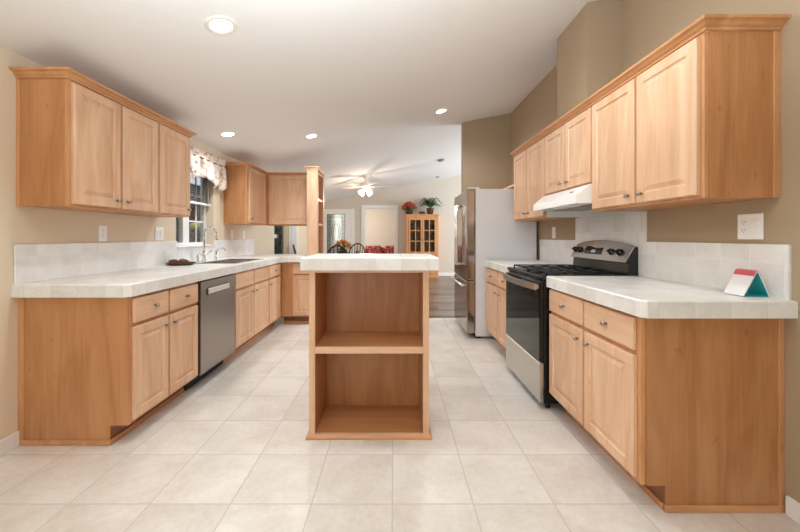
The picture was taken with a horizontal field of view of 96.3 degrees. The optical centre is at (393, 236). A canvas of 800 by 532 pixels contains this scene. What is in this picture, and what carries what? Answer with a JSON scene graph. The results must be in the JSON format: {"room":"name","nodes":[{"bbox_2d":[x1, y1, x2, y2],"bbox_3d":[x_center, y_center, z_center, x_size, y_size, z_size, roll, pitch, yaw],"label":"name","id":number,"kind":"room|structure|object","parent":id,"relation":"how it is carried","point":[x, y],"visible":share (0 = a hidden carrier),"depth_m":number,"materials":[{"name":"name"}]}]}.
{"room":"kitchen","nodes":[
{"label":"kitchen","id":0,"kind":"room"},
{"bbox_2d":[0,45,306,439],"bbox_3d":[-2.230,0.065,4.285,0.140,2.270,13.470,0,0,0],"label":"wall","id":1,"kind":"structure","parent":0,"point":[18,224],"depth_m":2.10,"materials":[{"name":"beige paint"}]},
{"bbox_2d":[0,431,18,455],"bbox_3d":[-2.153,1.157,-0.198,0.014,0.085,4.505,0,0,0],"label":"baseboard","id":2,"kind":"structure","parent":1,"relation":"attached to","point":[10,442],"depth_m":2.00,"materials":[{"name":"white paint"}]},
{"bbox_2d":[16,78,157,213],"bbox_3d":[-1.992,-0.540,2.433,0.337,0.730,0.778,0,0,0],"label":"upper cabinet","id":3,"kind":"object","parent":1,"relation":"attached to","point":[78,148],"visible":1,"depth_m":2.13,"materials":[{"name":"brown wood"}]},
{"bbox_2d":[8,67,196,137],"bbox_3d":[-1.992,-0.928,2.660,0.335,0.046,1.312,0,0,0],"label":"crown molding","id":4,"kind":"structure","parent":3,"relation":"on","point":[19,72],"depth_m":2.21,"materials":[{"name":"brown wood"}]},
{"bbox_2d":[98,225,106,241],"bbox_3d":[-2.155,-0.022,2.650,0.008,0.120,0.075,0,0,0],"label":"power outlet","id":5,"kind":"object","parent":1,"relation":"attached to","point":[102,229],"visible":1,"depth_m":2.64,"materials":[{"name":"white plastic"}]},
{"bbox_2d":[14,239,253,283],"bbox_3d":[-2.153,0.158,3.765,0.012,0.225,3.470,0,0,0],"label":"tile backsplash","id":6,"kind":"structure","parent":1,"relation":"attached to","point":[32,262],"depth_m":2.60,"materials":[{"name":"white tile"}]},
{"bbox_2d":[123,122,190,216],"bbox_3d":[-1.992,-0.540,3.046,0.337,0.730,0.448,0,0,0],"label":"upper cabinet","id":7,"kind":"object","parent":1,"relation":"attached to","point":[173,146],"visible":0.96,"depth_m":3.00,"materials":[{"name":"brown wood"}]},
{"bbox_2d":[155,227,163,239],"bbox_3d":[-2.154,-0.025,3.290,0.010,0.120,0.118,0,0,0],"label":"light switch","id":8,"kind":"object","parent":1,"relation":"attached to","point":[159,231],"visible":1,"depth_m":3.28,"materials":[{"name":"white plastic"}]},
{"bbox_2d":[176,171,214,247],"bbox_3d":[-2.217,-0.372,3.916,0.155,0.975,0.739,0,0,0],"label":"window","id":9,"kind":"structure","parent":1,"relation":"in","point":[189,230],"depth_m":4.04,"materials":[{"name":"white paint"}]},
{"bbox_2d":[190,173,210,210],"bbox_3d":[-2.206,-0.579,3.916,0.058,0.558,0.729,0,0,0],"label":"window blind","id":10,"kind":"object","parent":9,"relation":"attached to","point":[191,202],"visible":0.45,"depth_m":4.07,"materials":[{"name":"white plastic"}]},
{"bbox_2d":[190,145,226,190],"bbox_3d":[-2.114,-0.748,3.900,0.090,0.394,1.120,0,0,0],"label":"window valance","id":11,"kind":"object","parent":1,"relation":"attached to","point":[203,164],"visible":0.73,"depth_m":4.07,"materials":[{"name":"fabric"}]},
{"bbox_2d":[224,165,266,224],"bbox_3d":[-1.992,-0.534,4.897,0.337,0.742,0.714,0,0,0],"label":"upper cabinet","id":12,"kind":"object","parent":1,"relation":"attached to","point":[245,194],"visible":0.99,"depth_m":4.54,"materials":[{"name":"brown wood"}]},
{"bbox_2d":[226,162,306,174],"bbox_3d":[-1.783,-0.921,4.968,0.510,0.032,1.181,0,0,41],"label":"crown molding","id":13,"kind":"structure","parent":12,"relation":"attached to","point":[227,163],"depth_m":5.18,"materials":[{"name":"brown wood"}]},
{"bbox_2d":[274,226,291,253],"bbox_3d":[-2.225,0.175,7.190,0.050,2.050,1.460,0,0,0],"label":"door","id":14,"kind":"structure","parent":1,"relation":"in","point":[277,229],"depth_m":6.89,"materials":[{"name":"white paint"}]},
{"bbox_2d":[267,175,306,225],"bbox_3d":[-1.532,-0.534,5.381,0.675,0.742,0.347,0,0,0],"label":"upper cabinet","id":15,"kind":"object","parent":1,"relation":"attached to","point":[286,194],"visible":0.66,"depth_m":5.24,"materials":[{"name":"brown wood"}]},
{"bbox_2d":[289,226,297,253],"bbox_3d":[-2.110,0.110,7.190,0.099,2.120,1.560,0,0,0],"label":"vertical blind","id":16,"kind":"object","parent":1,"relation":"attached to","point":[294,228],"visible":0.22,"depth_m":7.59,"materials":[{"name":"white plastic"}]},
{"bbox_2d":[282,226,288,253],"bbox_3d":[-2.092,0.135,6.932,0.064,2.070,0.384,0,0,0],"label":"door curtain","id":17,"kind":"object","parent":16,"relation":"hanging from","point":[285,229],"visible":0.16,"depth_m":6.84,"materials":[{"name":"beige fabric"}]},
{"bbox_2d":[0,0,597,201],"bbox_3d":[1.510,-1.575,4.235,7.620,1.104,13.570,0,0,0],"label":"ceiling","id":18,"kind":"structure","parent":0,"point":[370,78],"depth_m":2.87,"materials":[{"name":"paint"}]},
{"bbox_2d":[204,15,237,34],"bbox_3d":[-1.036,-1.263,2.145,0.180,0.041,0.183,0,0,6],"label":"recessed light","id":19,"kind":"object","parent":18,"relation":"in","point":[217,24],"visible":1,"depth_m":2.14,"materials":[{"name":"white metal"}]},
{"bbox_2d":[219,131,236,136],"bbox_3d":[-1.810,-1.114,3.900,0.180,0.041,0.183,0,0,6],"label":"recessed light","id":20,"kind":"object","parent":18,"relation":"in","point":[225,133],"visible":1,"depth_m":3.89,"materials":[{"name":"white metal"}]},
{"bbox_2d":[304,134,318,138],"bbox_3d":[-1.040,-1.262,4.510,0.180,0.041,0.183,0,0,6],"label":"recessed light","id":21,"kind":"object","parent":18,"relation":"in","point":[309,136],"visible":1,"depth_m":4.51,"materials":[{"name":"white metal"}]},
{"bbox_2d":[340,175,390,195],"bbox_3d":[-0.600,-1.132,7.919,1.262,0.467,1.277,0,0,0],"label":"ceiling fan","id":22,"kind":"object","parent":18,"relation":"hanging from","point":[365,185],"visible":1,"depth_m":7.82,"materials":[{"name":"white metal"}]},
{"bbox_2d":[434,108,447,113],"bbox_3d":[0.592,-1.577,4.510,0.180,0.041,0.183,0,0,6],"label":"recessed light","id":23,"kind":"object","parent":18,"relation":"in","point":[443,110],"visible":1,"depth_m":4.50,"materials":[{"name":"white metal"}]},
{"bbox_2d":[365,209,393,246],"bbox_3d":[-0.250,-0.050,12.520,3.700,2.500,3.000,0,0,0],"label":"wall","id":24,"kind":"structure","parent":0,"point":[379,223],"depth_m":13.90,"materials":[{"name":"beige paint"}]},
{"bbox_2d":[324,175,460,272],"bbox_3d":[1.520,-0.423,10.960,7.360,3.247,0.120,0,0,0],"label":"wall","id":25,"kind":"structure","parent":0,"point":[445,190],"depth_m":10.90,"materials":[{"name":"beige paint"}]},
{"bbox_2d":[324,209,351,253],"bbox_3d":[-1.710,0.185,10.875,0.840,2.030,0.130,0,0,0],"label":"door","id":26,"kind":"structure","parent":25,"relation":"in","point":[337,222],"depth_m":10.90,"materials":[{"name":"white paint"}]},
{"bbox_2d":[352,209,353,253],"bbox_3d":[-1.682,0.175,10.891,0.954,2.050,0.018,0,0,0],"label":"trim","id":27,"kind":"structure","parent":25,"relation":"attached to","point":[352,209],"depth_m":10.88,"materials":[{"name":"white paint"}]},
{"bbox_2d":[361,205,397,253],"bbox_3d":[-0.440,0.122,10.950,1.110,2.155,0.140,0,0,0],"label":"trim","id":28,"kind":"structure","parent":25,"relation":"attached to","point":[363,207],"depth_m":10.88,"materials":[{"name":"white paint"}]},
{"bbox_2d":[438,273,454,275],"bbox_3d":[2.000,1.150,10.893,6.400,0.100,0.014,0,0,0],"label":"baseboard","id":29,"kind":"structure","parent":25,"relation":"attached to","point":[439,274],"depth_m":10.88,"materials":[{"name":"white paint"}]},
{"bbox_2d":[0,276,799,531],"bbox_3d":[1.450,1.240,5.825,7.500,0.080,16.750,0,0,0],"label":"floor","id":30,"kind":"structure","parent":0,"point":[231,452],"depth_m":1.84,"materials":[{"name":"tile"}]},
{"bbox_2d":[18,282,197,445],"bbox_3d":[-1.821,0.773,2.411,0.678,0.853,0.722,0,0,0],"label":"base cabinet","id":31,"kind":"object","parent":30,"relation":"on","point":[91,371],"visible":0.97,"depth_m":2.06,"materials":[{"name":"brown wood"}]},
{"bbox_2d":[183,274,234,390],"bbox_3d":[-1.812,0.777,3.086,0.656,0.845,0.620,0,0,0],"label":"dishwasher","id":32,"kind":"object","parent":30,"relation":"on","point":[216,296],"visible":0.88,"depth_m":3.02,"materials":[{"name":"grey metal"}]},
{"bbox_2d":[223,266,268,361],"bbox_3d":[-1.821,0.773,3.862,0.678,0.853,0.925,0,0,0],"label":"base cabinet","id":33,"kind":"object","parent":30,"relation":"on","point":[252,285],"visible":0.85,"depth_m":3.79,"materials":[{"name":"brown wood"}]},
{"bbox_2d":[11,254,306,297],"bbox_3d":[-1.595,0.307,3.760,1.129,0.075,3.480,0,0,0],"label":"countertop","id":34,"kind":"structure","parent":33,"relation":"on","point":[133,282],"depth_m":2.30,"materials":[{"name":"tile"}]},
{"bbox_2d":[166,261,195,265],"bbox_3d":[-2.020,0.257,3.400,0.248,0.026,0.248,0,0,0],"label":"shallow dish","id":35,"kind":"object","parent":34,"relation":"on","point":[189,262],"visible":0.87,"depth_m":3.31,"materials":[{"name":"ceramic"}]},
{"bbox_2d":[169,259,179,263],"bbox_3d":[-2.060,0.238,3.359,0.095,0.053,0.056,0,0,-13],"label":"pinecone","id":36,"kind":"object","parent":35,"relation":"on","point":[173,261],"visible":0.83,"depth_m":3.34,"materials":[{"name":"brown plant"}]},
{"bbox_2d":[179,259,188,262],"bbox_3d":[-1.986,0.238,3.390,0.058,0.053,0.095,0,0,0],"label":"pinecone","id":37,"kind":"object","parent":35,"relation":"on","point":[182,260],"visible":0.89,"depth_m":3.37,"materials":[{"name":"brown plant"}]},
{"bbox_2d":[196,254,203,262],"bbox_3d":[-2.018,0.224,3.720,0.088,0.092,0.043,0,0,0],"label":"soap dispenser","id":38,"kind":"object","parent":34,"relation":"on","point":[197,256],"visible":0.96,"depth_m":3.71,"materials":[{"name":"silver metal"}]},
{"bbox_2d":[201,227,217,261],"bbox_3d":[-1.998,0.082,3.864,0.162,0.377,0.132,0,0,40],"label":"gooseneck faucet","id":39,"kind":"object","parent":34,"relation":"on","point":[206,228],"visible":1,"depth_m":3.85,"materials":[{"name":"silver metal"}]},
{"bbox_2d":[214,247,225,259],"bbox_3d":[-1.993,0.198,4.100,0.142,0.145,0.047,0,0,0],"label":"tap","id":40,"kind":"object","parent":34,"relation":"on","point":[215,251],"visible":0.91,"depth_m":4.09,"materials":[{"name":"silver metal"}]},
{"bbox_2d":[195,259,260,263],"bbox_3d":[-1.762,0.352,3.920,0.415,0.175,0.760,0,0,0],"label":"sink","id":41,"kind":"object","parent":34,"relation":"in","point":[224,261],"visible":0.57,"depth_m":3.91,"materials":[{"name":"metal"}]},
{"bbox_2d":[206,261,244,262],"bbox_3d":[-1.762,0.354,3.737,0.367,0.171,0.346,0,0,0],"label":"basin","id":42,"kind":"object","parent":41,"relation":"in","point":[208,261],"depth_m":3.91,"materials":[{"name":"silver metal"}]},
{"bbox_2d":[220,259,256,260],"bbox_3d":[-1.762,0.354,4.103,0.367,0.171,0.346,0,0,0],"label":"basin","id":43,"kind":"object","parent":41,"relation":"in","point":[223,259],"depth_m":4.27,"materials":[{"name":"silver metal"}]},
{"bbox_2d":[304,166,325,255],"bbox_3d":[-1.119,-0.344,5.104,0.213,1.225,0.472,0,0,0],"label":"tower","id":44,"kind":"object","parent":34,"relation":"on","point":[315,174],"visible":0.88,"depth_m":4.90,"materials":[{"name":"brown wood"}]},
{"bbox_2d":[259,263,281,334],"bbox_3d":[-1.821,0.773,4.597,0.678,0.853,0.544,0,0,0],"label":"base cabinet","id":45,"kind":"object","parent":30,"relation":"on","point":[275,270],"visible":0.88,"depth_m":4.55,"materials":[{"name":"brown wood"}]},
{"bbox_2d":[282,262,308,322],"bbox_3d":[-1.286,0.773,5.146,0.483,0.853,0.647,0,0,0],"label":"base cabinet","id":46,"kind":"object","parent":30,"relation":"on","point":[295,281],"visible":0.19,"depth_m":4.87,"materials":[{"name":"brown wood"}]},
{"bbox_2d":[327,245,347,253],"bbox_3d":[-1.050,0.679,6.875,0.482,1.049,0.521,0,0,0],"label":"chair","id":47,"kind":"object","parent":30,"relation":"on","point":[337,246],"visible":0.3,"depth_m":6.64,"materials":[{"name":"brown wood"}]},
{"bbox_2d":[348,243,365,253],"bbox_3d":[-0.929,0.679,8.344,0.482,1.049,0.520,0,0,14],"label":"chair","id":48,"kind":"object","parent":30,"relation":"on","point":[357,251],"visible":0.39,"depth_m":8.54,"materials":[{"name":"brown wood"}]},
{"bbox_2d":[306,270,431,439],"bbox_3d":[-0.148,0.699,2.304,0.745,1.003,0.391,0,0,0],"label":"kitchen island","id":49,"kind":"object","parent":30,"relation":"on","point":[369,329],"visible":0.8,"depth_m":2.48,"materials":[{"name":"brown wood"}]},
{"bbox_2d":[300,254,438,269],"bbox_3d":[-0.141,0.160,2.320,0.807,0.075,0.480,0,0,0],"label":"island countertop","id":50,"kind":"structure","parent":49,"relation":"on","point":[317,261],"depth_m":2.08,"materials":[{"name":"tile"}]},
{"bbox_2d":[316,331,422,345],"bbox_3d":[-0.148,0.676,2.308,0.641,0.040,0.343,0,0,0],"label":"shelf","id":51,"kind":"object","parent":49,"relation":"attached to","point":[328,338],"depth_m":2.30,"materials":[{"name":"brown wood"}]},
{"bbox_2d":[405,214,439,276],"bbox_3d":[0.835,0.275,10.669,1.000,1.850,0.432,0,0,0],"label":"china hutch","id":52,"kind":"object","parent":30,"relation":"on","point":[421,229],"visible":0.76,"depth_m":10.50,"materials":[{"name":"brown wood"}]},
{"bbox_2d":[401,201,416,213],"bbox_3d":[0.461,-0.850,10.653,0.542,0.398,0.558,0,0,0],"label":"flower basket","id":53,"kind":"object","parent":52,"relation":"on","point":[407,206],"visible":0.99,"depth_m":10.57,"materials":[{"name":"wicker"}]},
{"bbox_2d":[426,208,433,213],"bbox_3d":[1.080,-0.746,10.680,0.240,0.190,0.236,0,0,0],"label":"pot","id":54,"kind":"object","parent":52,"relation":"on","point":[429,210],"depth_m":10.60,"materials":[{"name":"wicker"}]},
{"bbox_2d":[419,197,442,213],"bbox_3d":[1.100,-0.904,10.678,0.798,0.506,0.332,0,0,0],"label":"potted fern","id":55,"kind":"object","parent":52,"relation":"on","point":[430,209],"visible":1,"depth_m":10.62,"materials":[{"name":"green plant"}]},
{"bbox_2d":[450,187,536,337],"bbox_3d":[1.228,0.312,4.622,0.880,1.775,0.875,0,0,0],"label":"refrigerator","id":56,"kind":"object","parent":30,"relation":"on","point":[485,226],"visible":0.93,"depth_m":4.18,"materials":[{"name":"grey paint"}]},
{"bbox_2d":[486,267,506,349],"bbox_3d":[1.367,0.773,3.694,0.666,0.853,0.908,0,0,0],"label":"base cabinet","id":57,"kind":"object","parent":30,"relation":"on","point":[495,284],"visible":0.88,"depth_m":3.70,"materials":[{"name":"brown wood"}]},
{"bbox_2d":[484,260,562,272],"bbox_3d":[1.373,0.307,3.696,0.651,0.075,0.917,0,0,0],"label":"countertop","id":58,"kind":"structure","parent":57,"relation":"on","point":[499,265],"depth_m":3.71,"materials":[{"name":"tile"}]},
{"bbox_2d":[503,240,637,407],"bbox_3d":[1.317,0.614,2.850,0.737,1.172,0.764,0,0,0],"label":"stove","id":59,"kind":"object","parent":30,"relation":"on","point":[527,293],"visible":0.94,"depth_m":2.67,"materials":[{"name":"black metal"}]},
{"bbox_2d":[507,267,623,279],"bbox_3d":[1.353,0.289,2.850,0.663,0.030,0.764,0,0,0],"label":"cooktop","id":60,"kind":"object","parent":59,"relation":"in","point":[522,272],"depth_m":2.66,"materials":[{"name":"black metal"}]},
{"bbox_2d":[549,288,784,512],"bbox_3d":[1.367,0.773,2.007,0.666,0.853,0.910,0,0,0],"label":"base cabinet","id":61,"kind":"object","parent":30,"relation":"on","point":[692,410],"visible":0.91,"depth_m":1.56,"materials":[{"name":"brown wood"}]},
{"bbox_2d":[546,276,797,317],"bbox_3d":[1.373,0.307,1.984,0.651,0.075,0.956,0,0,0],"label":"countertop","id":62,"kind":"structure","parent":61,"relation":"on","point":[639,296],"depth_m":1.61,"materials":[{"name":"tile"}]},
{"bbox_2d":[724,268,769,296],"bbox_3d":[1.623,0.210,1.650,0.123,0.118,0.100,0,0,0],"label":"calendar","id":63,"kind":"object","parent":62,"relation":"on","point":[746,282],"visible":1,"depth_m":1.64,"materials":[{"name":"white paper"}]},
{"bbox_3d":[-0.350,0.790,12.340,2.020,0.820,0.880,0,0,0],"label":"floral sofa","id":64,"kind":"object","parent":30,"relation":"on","visible":0},
{"bbox_2d":[365,246,381,253],"bbox_3d":[-0.740,0.482,12.450,0.640,0.325,0.180,0,0,0],"label":"throw pillow","id":65,"kind":"object","parent":64,"relation":"on","point":[369,249],"visible":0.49,"depth_m":12.36,"materials":[{"name":"red fabric"}]},
{"bbox_2d":[384,246,393,253],"bbox_3d":[-0.115,0.482,12.450,0.470,0.325,0.180,0,0,0],"label":"throw pillow","id":66,"kind":"object","parent":64,"relation":"on","point":[387,249],"visible":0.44,"depth_m":12.36,"materials":[{"name":"red fabric"}]},
{"bbox_3d":[-1.050,0.821,7.620,1.100,0.752,1.100,0,0,0],"label":"dining table","id":67,"kind":"object","parent":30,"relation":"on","visible":0},
{"bbox_2d":[333,239,352,253],"bbox_3d":[-1.063,0.248,7.551,0.458,0.391,0.442,0,0,34],"label":"flower centerpiece","id":68,"kind":"object","parent":67,"relation":"on","point":[343,242],"visible":0.78,"depth_m":7.49,"materials":[{"name":"plant"}]},
{"bbox_2d":[461,113,510,192],"bbox_3d":[1.350,-0.308,5.260,0.700,3.015,0.120,0,0,0],"label":"wall","id":69,"kind":"structure","parent":0,"point":[485,142],"depth_m":5.20,"materials":[{"name":"beige paint"}]},
{"bbox_2d":[557,0,621,123],"bbox_3d":[1.570,-1.371,2.915,0.260,0.849,0.490,0,0,0],"label":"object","id":70,"kind":"structure","parent":0,"point":[589,49],"depth_m":2.67,"materials":[{"name":"beige paint"}]},
{"bbox_2d":[511,0,799,512],"bbox_3d":[1.760,-0.308,1.375,0.120,3.015,7.650,0,0,0],"label":"wall","id":71,"kind":"structure","parent":0,"point":[646,24],"depth_m":1.79,"materials":[{"name":"beige paint"}]},
{"bbox_2d":[514,137,580,220],"bbox_3d":[1.513,-0.538,3.643,0.374,0.733,0.834,0,0,0],"label":"upper cabinet","id":72,"kind":"object","parent":71,"relation":"attached to","point":[529,165],"visible":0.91,"depth_m":3.54,"materials":[{"name":"brown wood"}]},
{"bbox_2d":[552,227,555,237],"bbox_3d":[1.695,-0.040,3.800,0.008,0.120,0.075,0,0,0],"label":"power outlet","id":73,"kind":"object","parent":71,"relation":"attached to","point":[553,228],"visible":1,"depth_m":3.79,"materials":[{"name":"white plastic"}]},
{"bbox_2d":[533,184,593,210],"bbox_3d":[1.471,-0.291,2.846,0.432,0.142,0.760,0,0,0],"label":"range hood","id":74,"kind":"object","parent":71,"relation":"attached to","point":[579,198],"visible":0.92,"depth_m":2.70,"materials":[{"name":"metal"}]},
{"bbox_2d":[545,106,591,195],"bbox_3d":[1.513,-0.634,2.846,0.374,0.542,0.768,0,0,0],"label":"upper cabinet","id":75,"kind":"object","parent":71,"relation":"attached to","point":[568,149],"visible":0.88,"depth_m":2.76,"materials":[{"name":"brown wood"}]},
{"bbox_2d":[540,210,791,299],"bbox_3d":[1.693,-0.046,2.840,0.012,0.632,2.620,0,0,0],"label":"tile backsplash","id":76,"kind":"structure","parent":71,"relation":"attached to","point":[714,265],"depth_m":2.11,"materials":[{"name":"white tile"}]},
{"bbox_2d":[592,31,780,210],"bbox_3d":[1.513,-0.538,2.017,0.374,0.733,0.890,0,0,0],"label":"upper cabinet","id":77,"kind":"object","parent":71,"relation":"attached to","point":[701,125],"visible":1,"depth_m":1.61,"materials":[{"name":"brown wood"}]},
{"bbox_2d":[510,14,790,156],"bbox_3d":[1.513,-0.928,2.818,0.372,0.046,2.576,0,0,0],"label":"crown molding","id":78,"kind":"structure","parent":77,"relation":"on","point":[706,22],"depth_m":1.71,"materials":[{"name":"brown wood"}]},
{"bbox_2d":[738,213,763,239],"bbox_3d":[1.694,-0.047,1.705,0.010,0.122,0.122,0,0,0],"label":"power outlet","id":79,"kind":"object","parent":71,"relation":"attached to","point":[750,226],"visible":1,"depth_m":1.70,"materials":[{"name":"white plastic"}]},
{"bbox_2d":[740,220,746,225],"bbox_3d":[1.692,-0.067,1.732,0.002,0.028,0.033,0,0,0],"label":"receptacle","id":80,"kind":"object","parent":79,"relation":"attached to","point":[742,222],"depth_m":1.73,"materials":[{"name":"white plastic"}]},
{"bbox_2d":[740,228,746,233],"bbox_3d":[1.692,-0.027,1.732,0.002,0.028,0.033,0,0,0],"label":"receptacle","id":81,"kind":"object","parent":79,"relation":"attached to","point":[742,230],"depth_m":1.73,"materials":[{"name":"white plastic"}]},
{"bbox_2d":[786,496,799,523],"bbox_3d":[1.693,1.157,-0.453,0.014,0.085,3.995,0,0,0],"label":"baseboard","id":82,"kind":"structure","parent":71,"relation":"attached to","point":[792,506],"depth_m":1.51,"materials":[{"name":"white paint"}]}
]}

